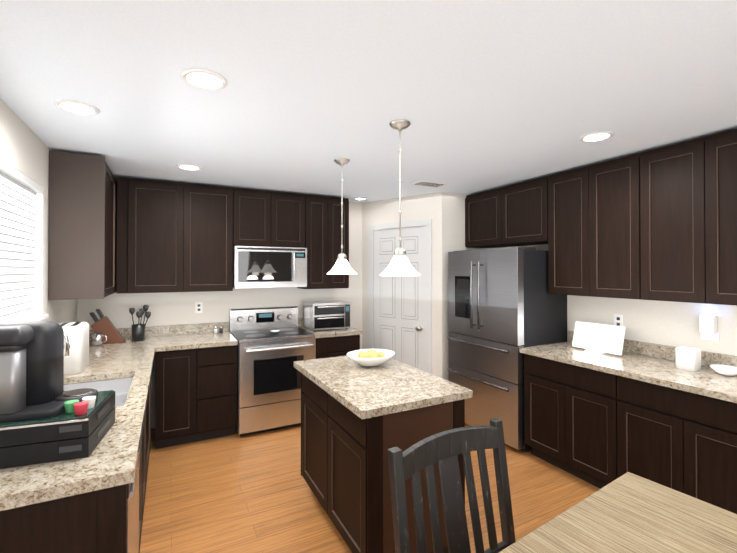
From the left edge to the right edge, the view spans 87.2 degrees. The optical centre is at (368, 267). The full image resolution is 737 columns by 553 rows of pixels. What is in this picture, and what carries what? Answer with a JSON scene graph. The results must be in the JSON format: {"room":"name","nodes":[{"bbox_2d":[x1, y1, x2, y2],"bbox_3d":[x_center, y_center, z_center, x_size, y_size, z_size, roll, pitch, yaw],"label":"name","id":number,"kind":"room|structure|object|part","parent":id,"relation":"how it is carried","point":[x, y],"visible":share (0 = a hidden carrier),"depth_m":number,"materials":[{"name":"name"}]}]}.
{"room":"kitchen","nodes":[
{"label":"kitchen","id":0,"kind":"room"},
{"bbox_2d":[0,98,76,323],"bbox_3d":[-1.022,0.361,0.237,0.100,2.440,7.500,0,0,-27],"label":"wall","id":1,"kind":"structure","parent":0,"point":[24,148],"depth_m":2.56,"materials":[{"name":"paint"}]},
{"bbox_2d":[0,159,48,322],"bbox_3d":[-1.852,-0.106,1.878,0.129,0.880,1.610,0,0,-27],"label":"window blinds","id":2,"kind":"object","parent":1,"relation":"attached to","point":[19,190],"visible":0.96,"depth_m":2.23,"materials":[{"name":"white plastic"}]},
{"bbox_2d":[48,150,116,299],"bbox_3d":[-2.321,-0.291,3.224,0.327,1.050,1.002,0,0,-27],"label":"upper cabinet","id":3,"kind":"object","parent":1,"relation":"attached to","point":[82,246],"visible":1,"depth_m":2.79,"materials":[{"name":"brown wood"}]},
{"bbox_2d":[77,181,361,428],"bbox_3d":[-0.926,0.394,4.566,4.250,2.440,0.100,0,0,-27],"label":"wall","id":4,"kind":"structure","parent":0,"point":[171,308],"depth_m":4.14,"materials":[{"name":"paint"}]},
{"bbox_2d":[89,322,227,341],"bbox_3d":[-2.095,0.639,3.888,1.305,0.100,0.019,0,0,-27],"label":"backsplash","id":5,"kind":"structure","parent":4,"relation":"attached to","point":[202,328],"depth_m":3.95,"materials":[{"name":"beige stone"}]},
{"bbox_2d":[125,178,192,292],"bbox_3d":[-2.023,-0.287,3.759,0.515,1.050,0.326,0,0,-27],"label":"upper cabinet","id":6,"kind":"object","parent":4,"relation":"attached to","point":[178,237],"depth_m":3.62,"materials":[{"name":"brown wood"}]},
{"bbox_2d":[195,302,202,312],"bbox_3d":[-1.780,0.423,4.061,0.070,0.115,0.007,0,0,-27],"label":"electrical outlet","id":7,"kind":"object","parent":4,"relation":"attached to","point":[198,307],"visible":1,"depth_m":4.06,"materials":[{"name":"white plastic"}]},
{"bbox_2d":[193,184,240,291],"bbox_3d":[-1.645,-0.285,3.955,0.577,1.050,0.326,0,0,-27],"label":"upper cabinet","id":8,"kind":"object","parent":4,"relation":"attached to","point":[216,209],"depth_m":3.84,"materials":[{"name":"brown wood"}]},
{"bbox_2d":[241,188,276,246],"bbox_3d":[-1.248,-0.513,4.162,0.440,0.592,0.326,0,0,-27],"label":"upper cabinet","id":9,"kind":"object","parent":4,"relation":"attached to","point":[258,207],"depth_m":4.04,"materials":[{"name":"brown wood"}]},
{"bbox_2d":[233,246,306,287],"bbox_3d":[-1.079,0.000,4.178,0.748,0.422,0.448,0,0,-27],"label":"over-the-range microwave","id":10,"kind":"object","parent":9,"relation":"attached to","point":[261,267],"visible":0.96,"depth_m":4.01,"materials":[{"name":"silver metal"}]},
{"bbox_2d":[277,192,308,248],"bbox_3d":[-0.964,-0.512,4.309,0.440,0.592,0.326,0,0,-27],"label":"upper cabinet","id":11,"kind":"object","parent":4,"relation":"attached to","point":[292,208],"depth_m":4.21,"materials":[{"name":"brown wood"}]},
{"bbox_2d":[297,195,332,288],"bbox_3d":[-0.652,-0.281,4.469,0.387,1.050,0.326,0,0,-27],"label":"upper cabinet","id":12,"kind":"object","parent":4,"relation":"attached to","point":[320,251],"depth_m":4.35,"materials":[{"name":"brown wood"}]},
{"bbox_2d":[333,197,348,288],"bbox_3d":[-0.442,-0.281,4.577,0.325,1.050,0.326,0,0,-27],"label":"upper cabinet","id":13,"kind":"object","parent":4,"relation":"attached to","point":[339,280],"depth_m":4.46,"materials":[{"name":"brown wood"}]},
{"bbox_2d":[0,0,736,202],"bbox_3d":[0.821,-0.877,1.201,4.250,0.050,7.700,0,0,-27],"label":"ceiling","id":14,"kind":"structure","parent":0,"point":[483,95],"depth_m":1.80,"materials":[{"name":"paint"}]},
{"bbox_2d":[54,99,99,114],"bbox_3d":[-1.534,-0.840,2.042,0.194,0.008,0.194,0,0,-27],"label":"recessed light","id":15,"kind":"object","parent":14,"relation":"in","point":[76,107],"visible":1,"depth_m":2.03,"materials":[{"name":"white"}]},
{"bbox_2d":[176,164,201,170],"bbox_3d":[-1.493,-0.831,3.223,0.194,0.008,0.194,0,0,-27],"label":"recessed light","id":16,"kind":"object","parent":14,"relation":"in","point":[190,167],"visible":0.98,"depth_m":3.22,"materials":[{"name":"white"}]},
{"bbox_2d":[181,68,226,89],"bbox_3d":[-0.739,-0.843,1.744,0.194,0.008,0.194,0,0,-27],"label":"recessed light","id":17,"kind":"object","parent":14,"relation":"in","point":[204,79],"visible":1,"depth_m":1.74,"materials":[{"name":"white"}]},
{"bbox_2d":[327,158,356,273],"bbox_3d":[-0.206,-0.391,3.019,0.239,0.891,0.239,0,0,-27],"label":"pendant light","id":18,"kind":"object","parent":14,"relation":"hanging from","point":[341,265],"visible":1,"depth_m":2.98,"materials":[{"name":"white glass"}]},
{"bbox_2d":[354,197,366,199],"bbox_3d":[-0.095,-0.820,4.634,0.164,0.008,0.164,0,0,-27],"label":"recessed light","id":19,"kind":"object","parent":14,"relation":"in","point":[360,198],"visible":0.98,"depth_m":4.62,"materials":[{"name":"white"}]},
{"bbox_2d":[380,119,419,275],"bbox_3d":[0.184,-0.397,2.264,0.239,0.891,0.239,0,0,-27],"label":"pendant light","id":20,"kind":"object","parent":14,"relation":"hanging from","point":[400,265],"visible":1,"depth_m":2.23,"materials":[{"name":"white glass"}]},
{"bbox_2d":[411,180,446,187],"bbox_3d":[0.605,-0.826,3.847,0.320,0.009,0.170,0,0,-27],"label":"ceiling vent","id":21,"kind":"object","parent":14,"relation":"in","point":[428,183],"visible":0.98,"depth_m":3.84,"materials":[{"name":"white metal"}]},
{"bbox_2d":[579,131,613,141],"bbox_3d":[1.465,-0.837,2.491,0.194,0.008,0.194,0,0,-27],"label":"recessed light","id":22,"kind":"object","parent":14,"relation":"in","point":[597,136],"visible":0.98,"depth_m":2.48,"materials":[{"name":"white"}]},
{"bbox_2d":[140,423,599,552],"bbox_3d":[0.821,1.628,1.181,4.250,0.080,7.700,0,0,-27],"label":"floor","id":23,"kind":"structure","parent":0,"point":[237,493],"depth_m":2.69,"materials":[{"name":"brown wood"}]},
{"bbox_2d":[0,442,143,552],"bbox_3d":[-1.237,1.150,1.443,0.625,0.881,0.713,0,0,-27],"label":"base cabinet","id":24,"kind":"object","parent":23,"relation":"on","point":[94,502],"depth_m":1.22,"materials":[{"name":"black wood"}]},
{"bbox_2d":[0,390,147,505],"bbox_3d":[-1.227,0.619,1.452,0.647,0.182,0.730,0,0,-27],"label":"countertop","id":25,"kind":"structure","parent":24,"relation":"on","point":[39,458],"depth_m":1.32,"materials":[{"name":"beige stone"}]},
{"bbox_2d":[0,321,97,422],"bbox_3d":[-1.245,0.367,1.437,0.380,0.318,0.252,0,0,-19],"label":"coffee maker","id":26,"kind":"object","parent":25,"relation":"on","point":[31,370],"visible":1,"depth_m":1.40,"materials":[{"name":"grey plastic"}]},
{"bbox_3d":[-1.247,0.598,1.445,0.443,0.142,0.333,0,0,-19],"label":"coffee pod drawer unit","id":27,"kind":"part","parent":25,"relation":"part of","materials":[{"name":"black plastic"}]},
{"bbox_2d":[64,396,95,414],"bbox_3d":[-1.056,0.508,1.413,0.092,0.037,0.107,0,0,-27],"label":"pods","id":28,"kind":"object","parent":25,"relation":"on","point":[77,407],"visible":0.98,"depth_m":1.39,"materials":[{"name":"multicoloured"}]},
{"bbox_2d":[64,378,131,393],"bbox_3d":[-1.710,0.825,2.434,0.410,0.214,0.008,0,0,-27],"label":"sink","id":29,"kind":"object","parent":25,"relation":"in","point":[118,385],"depth_m":2.46,"materials":[{"name":"silver metal"}]},
{"bbox_2d":[64,374,150,463],"bbox_3d":[-1.939,1.161,2.790,0.617,0.881,0.812,0,0,-27],"label":"base cabinet","id":30,"kind":"object","parent":23,"relation":"on","point":[143,381],"depth_m":2.42,"materials":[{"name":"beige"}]},
{"bbox_2d":[144,414,147,502],"bbox_3d":[-1.593,1.268,2.120,0.617,0.656,0.941,0,0,-27],"label":"base cabinet","id":31,"kind":"object","parent":23,"relation":"on","point":[145,415],"depth_m":2.57,"materials":[{"name":"black wood"}]},
{"bbox_2d":[152,350,199,448],"bbox_3d":[-1.833,1.168,3.683,0.326,0.881,0.617,0,0,-27],"label":"base cabinet","id":32,"kind":"object","parent":23,"relation":"on","point":[177,388],"depth_m":3.43,"materials":[{"name":"black wood"}]},
{"bbox_2d":[64,338,155,381],"bbox_3d":[-2.072,0.702,3.084,0.647,0.040,1.467,0,0,-27],"label":"countertop","id":33,"kind":"structure","parent":32,"relation":"on","point":[112,360],"depth_m":2.83,"materials":[{"name":"beige stone"}]},
{"bbox_2d":[60,322,88,374],"bbox_3d":[-1.973,0.527,2.552,0.180,0.302,0.311,0,0,-27],"label":"toaster","id":34,"kind":"object","parent":33,"relation":"on","point":[76,360],"visible":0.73,"depth_m":2.46,"materials":[{"name":"white plastic"}]},
{"bbox_2d":[92,333,106,345],"bbox_3d":[-2.353,0.634,3.386,0.107,0.100,0.075,0,0,-27],"label":"mug","id":35,"kind":"object","parent":33,"relation":"on","point":[96,339],"visible":1,"depth_m":3.35,"materials":[{"name":"silver metal"}]},
{"bbox_2d":[89,309,124,343],"bbox_3d":[-2.363,0.531,3.505,0.265,0.308,0.100,0,0,-27],"label":"knife block","id":36,"kind":"object","parent":33,"relation":"on","point":[104,325],"visible":0.98,"depth_m":3.46,"materials":[{"name":"brown wood"}]},
{"bbox_2d":[129,305,150,341],"bbox_3d":[-2.140,0.521,3.625,0.178,0.330,0.122,0,0,-27],"label":"utensil crock","id":37,"kind":"object","parent":33,"relation":"on","point":[138,331],"visible":1,"depth_m":3.60,"materials":[{"name":"black plastic"}]},
{"bbox_2d":[156,330,237,353],"bbox_3d":[-1.672,0.708,3.752,0.678,0.040,0.647,0,0,-27],"label":"countertop","id":38,"kind":"structure","parent":32,"relation":"on","point":[163,341],"depth_m":3.60,"materials":[{"name":"beige stone"}]},
{"bbox_2d":[214,326,222,332],"bbox_3d":[-1.574,0.653,4.059,0.093,0.072,0.036,0,0,-27],"label":"salt","id":39,"kind":"object","parent":38,"relation":"on","point":[220,329],"visible":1,"depth_m":4.05,"materials":[{"name":"white plastic"}]},
{"bbox_2d":[200,346,236,440],"bbox_3d":[-1.560,1.169,3.824,0.410,0.881,0.617,0,0,-27],"label":"base cabinet","id":40,"kind":"object","parent":23,"relation":"on","point":[218,364],"depth_m":3.57,"materials":[{"name":"black wood"}]},
{"bbox_2d":[229,306,315,436],"bbox_3d":[-1.007,1.028,4.032,0.750,1.165,0.744,0,0,-27],"label":"range","id":41,"kind":"object","parent":23,"relation":"on","point":[274,343],"visible":0.96,"depth_m":3.77,"materials":[{"name":"silver metal"}]},
{"bbox_2d":[298,318,362,358],"bbox_3d":[-0.452,1.103,4.381,0.543,1.020,0.647,0,0,-27],"label":"base cabinet","id":42,"kind":"object","parent":23,"relation":"on","point":[336,342],"visible":0.15,"depth_m":4.13,"materials":[{"name":"black"}]},
{"bbox_2d":[303,300,349,330],"bbox_3d":[-0.472,0.542,4.384,0.440,0.300,0.397,0,0,-27],"label":"toaster oven","id":43,"kind":"object","parent":42,"relation":"on","point":[326,314],"visible":1,"depth_m":4.24,"materials":[{"name":"silver metal"}]},
{"bbox_2d":[294,356,472,552],"bbox_3d":[0.016,1.138,2.458,0.680,0.920,1.110,0,0,-27],"label":"kitchen island","id":44,"kind":"object","parent":23,"relation":"on","point":[358,421],"visible":0.88,"depth_m":2.07,"materials":[{"name":"black wood"}]},
{"bbox_2d":[346,349,394,366],"bbox_3d":[0.017,0.632,2.687,0.350,0.094,0.298,0,0,-27],"label":"bowl","id":45,"kind":"object","parent":44,"relation":"on","point":[369,357],"visible":1,"depth_m":2.64,"materials":[{"name":"white ceramic"}]},
{"bbox_2d":[388,418,515,552],"bbox_3d":[0.418,1.096,1.208,0.527,0.984,0.520,0,-1,-32],"label":"dining chair","id":46,"kind":"object","parent":23,"relation":"on","point":[443,449],"visible":0.98,"depth_m":1.39,"materials":[{"name":"black wood"}]},
{"bbox_2d":[447,247,566,450],"bbox_3d":[1.317,0.716,3.838,0.720,1.785,0.920,0,0,-27],"label":"refrigerator","id":47,"kind":"object","parent":23,"relation":"on","point":[504,306],"visible":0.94,"depth_m":3.52,"materials":[{"name":"silver metal"}]},
{"bbox_2d":[524,355,603,488],"bbox_3d":[1.779,1.163,3.062,0.617,0.880,0.837,0,0,-27],"label":"base cabinet","id":48,"kind":"object","parent":23,"relation":"on","point":[564,403],"depth_m":2.94,"materials":[{"name":"black wood"}]},
{"bbox_2d":[498,472,736,552],"bbox_3d":[0.720,1.204,0.718,1.500,0.762,1.050,0,-1,-34],"label":"dining table","id":49,"kind":"object","parent":23,"relation":"on","point":[628,512],"visible":1,"depth_m":1.24,"materials":[{"name":"beige wood"}]},
{"bbox_2d":[604,375,736,513],"bbox_3d":[2.118,1.158,2.408,0.617,0.880,0.884,0,0,-27],"label":"base cabinet","id":50,"kind":"object","parent":23,"relation":"on","point":[649,411],"depth_m":2.31,"materials":[{"name":"black wood"}]},
{"bbox_2d":[520,343,736,402],"bbox_3d":[2.279,0.695,2.067,0.647,0.040,3.080,0,0,-27],"label":"countertop","id":51,"kind":"structure","parent":50,"relation":"on","point":[646,368],"depth_m":2.60,"materials":[{"name":"beige stone"}]},
{"bbox_2d":[572,321,625,355],"bbox_3d":[1.854,0.570,3.132,0.130,0.225,0.400,0,0,-27],"label":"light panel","id":52,"kind":"object","parent":51,"relation":"on","point":[596,338],"visible":1,"depth_m":3.10,"materials":[{"name":"white plastic"}]},
{"bbox_2d":[676,346,700,370],"bbox_3d":[2.136,0.608,2.585,0.110,0.140,0.110,0,0,-27],"label":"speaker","id":53,"kind":"object","parent":51,"relation":"on","point":[688,358],"visible":1,"depth_m":2.55},
{"bbox_2d":[709,364,736,375],"bbox_3d":[2.252,0.653,2.437,0.160,0.047,0.160,0,0,-27],"label":"bowl","id":54,"kind":"object","parent":51,"relation":"on","point":[726,370],"visible":1,"depth_m":2.43,"materials":[{"name":"white ceramic"}]},
{"bbox_2d":[362,192,441,377],"bbox_3d":[0.391,0.395,4.622,1.142,2.440,0.100,0,-1,39],"label":"wall","id":55,"kind":"structure","parent":0,"point":[422,206],"depth_m":4.39,"materials":[{"name":"paint"}]},
{"bbox_2d":[368,219,431,373],"bbox_3d":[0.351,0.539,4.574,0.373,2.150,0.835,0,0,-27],"label":"pantry door","id":56,"kind":"structure","parent":55,"relation":"in","point":[400,316],"depth_m":4.53,"materials":[{"name":"white paint"}]},
{"bbox_2d":[442,192,485,379],"bbox_3d":[1.066,0.393,4.415,0.650,2.440,0.100,0,0,-27],"label":"wall","id":57,"kind":"structure","parent":0,"point":[453,222],"depth_m":4.26,"materials":[{"name":"paint"}]},
{"bbox_2d":[486,244,736,355],"bbox_3d":[2.664,0.376,2.145,0.100,2.440,7.500,0,0,-27],"label":"wall","id":58,"kind":"structure","parent":0,"point":[671,323],"depth_m":2.92,"materials":[{"name":"paint"}]},
{"bbox_2d":[465,189,500,247],"bbox_3d":[1.370,-0.516,4.181,0.326,0.585,0.596,0,0,-27],"label":"upper cabinet","id":59,"kind":"object","parent":58,"relation":"attached to","point":[478,206],"depth_m":4.18,"materials":[{"name":"brown wood"}]},
{"bbox_2d":[493,179,536,246],"bbox_3d":[1.589,-0.519,3.758,0.326,0.585,0.597,0,0,-27],"label":"upper cabinet","id":60,"kind":"object","parent":58,"relation":"attached to","point":[515,205],"depth_m":3.75,"materials":[{"name":"brown wood"}]},
{"bbox_2d":[537,169,576,295],"bbox_3d":[1.812,-0.290,3.325,0.326,1.050,0.499,0,0,-27],"label":"upper cabinet","id":61,"kind":"object","parent":58,"relation":"attached to","point":[556,193],"depth_m":3.32,"materials":[{"name":"brown wood"}]},
{"bbox_2d":[577,157,628,298],"bbox_3d":[1.985,-0.293,2.989,0.326,1.050,0.497,0,0,-27],"label":"upper cabinet","id":62,"kind":"object","parent":58,"relation":"attached to","point":[602,203],"depth_m":2.99,"materials":[{"name":"brown wood"}]},
{"bbox_2d":[614,314,622,326],"bbox_3d":[2.060,0.446,3.189,0.007,0.115,0.070,0,0,-27],"label":"electrical outlet","id":63,"kind":"object","parent":58,"relation":"attached to","point":[618,319],"visible":0.88,"depth_m":3.19,"materials":[{"name":"white plastic"}]},
{"bbox_2d":[568,331,736,366],"bbox_3d":[2.558,0.626,2.212,0.020,0.100,3.080,0,0,-27],"label":"backsplash","id":64,"kind":"structure","parent":58,"relation":"attached to","point":[637,348],"depth_m":2.88,"materials":[{"name":"beige stone"}]},
{"bbox_2d":[625,141,688,302],"bbox_3d":[2.157,-0.295,2.658,0.326,1.050,0.496,0,0,-27],"label":"upper cabinet","id":65,"kind":"object","parent":58,"relation":"attached to","point":[658,224],"depth_m":2.65,"materials":[{"name":"brown wood"}]},
{"bbox_2d":[699,313,718,340],"bbox_3d":[2.320,0.408,2.643,0.048,0.183,0.100,0,0,-27],"label":"air freshener","id":66,"kind":"object","parent":58,"relation":"attached to","point":[708,325],"visible":1,"depth_m":2.63,"materials":[{"name":"white plastic"}]},
{"bbox_2d":[689,129,736,305],"bbox_3d":[2.330,-0.298,2.323,0.326,1.050,0.496,0,0,-27],"label":"upper cabinet","id":67,"kind":"object","parent":58,"relation":"attached to","point":[712,158],"depth_m":2.38,"materials":[{"name":"brown wood"}]}
]}

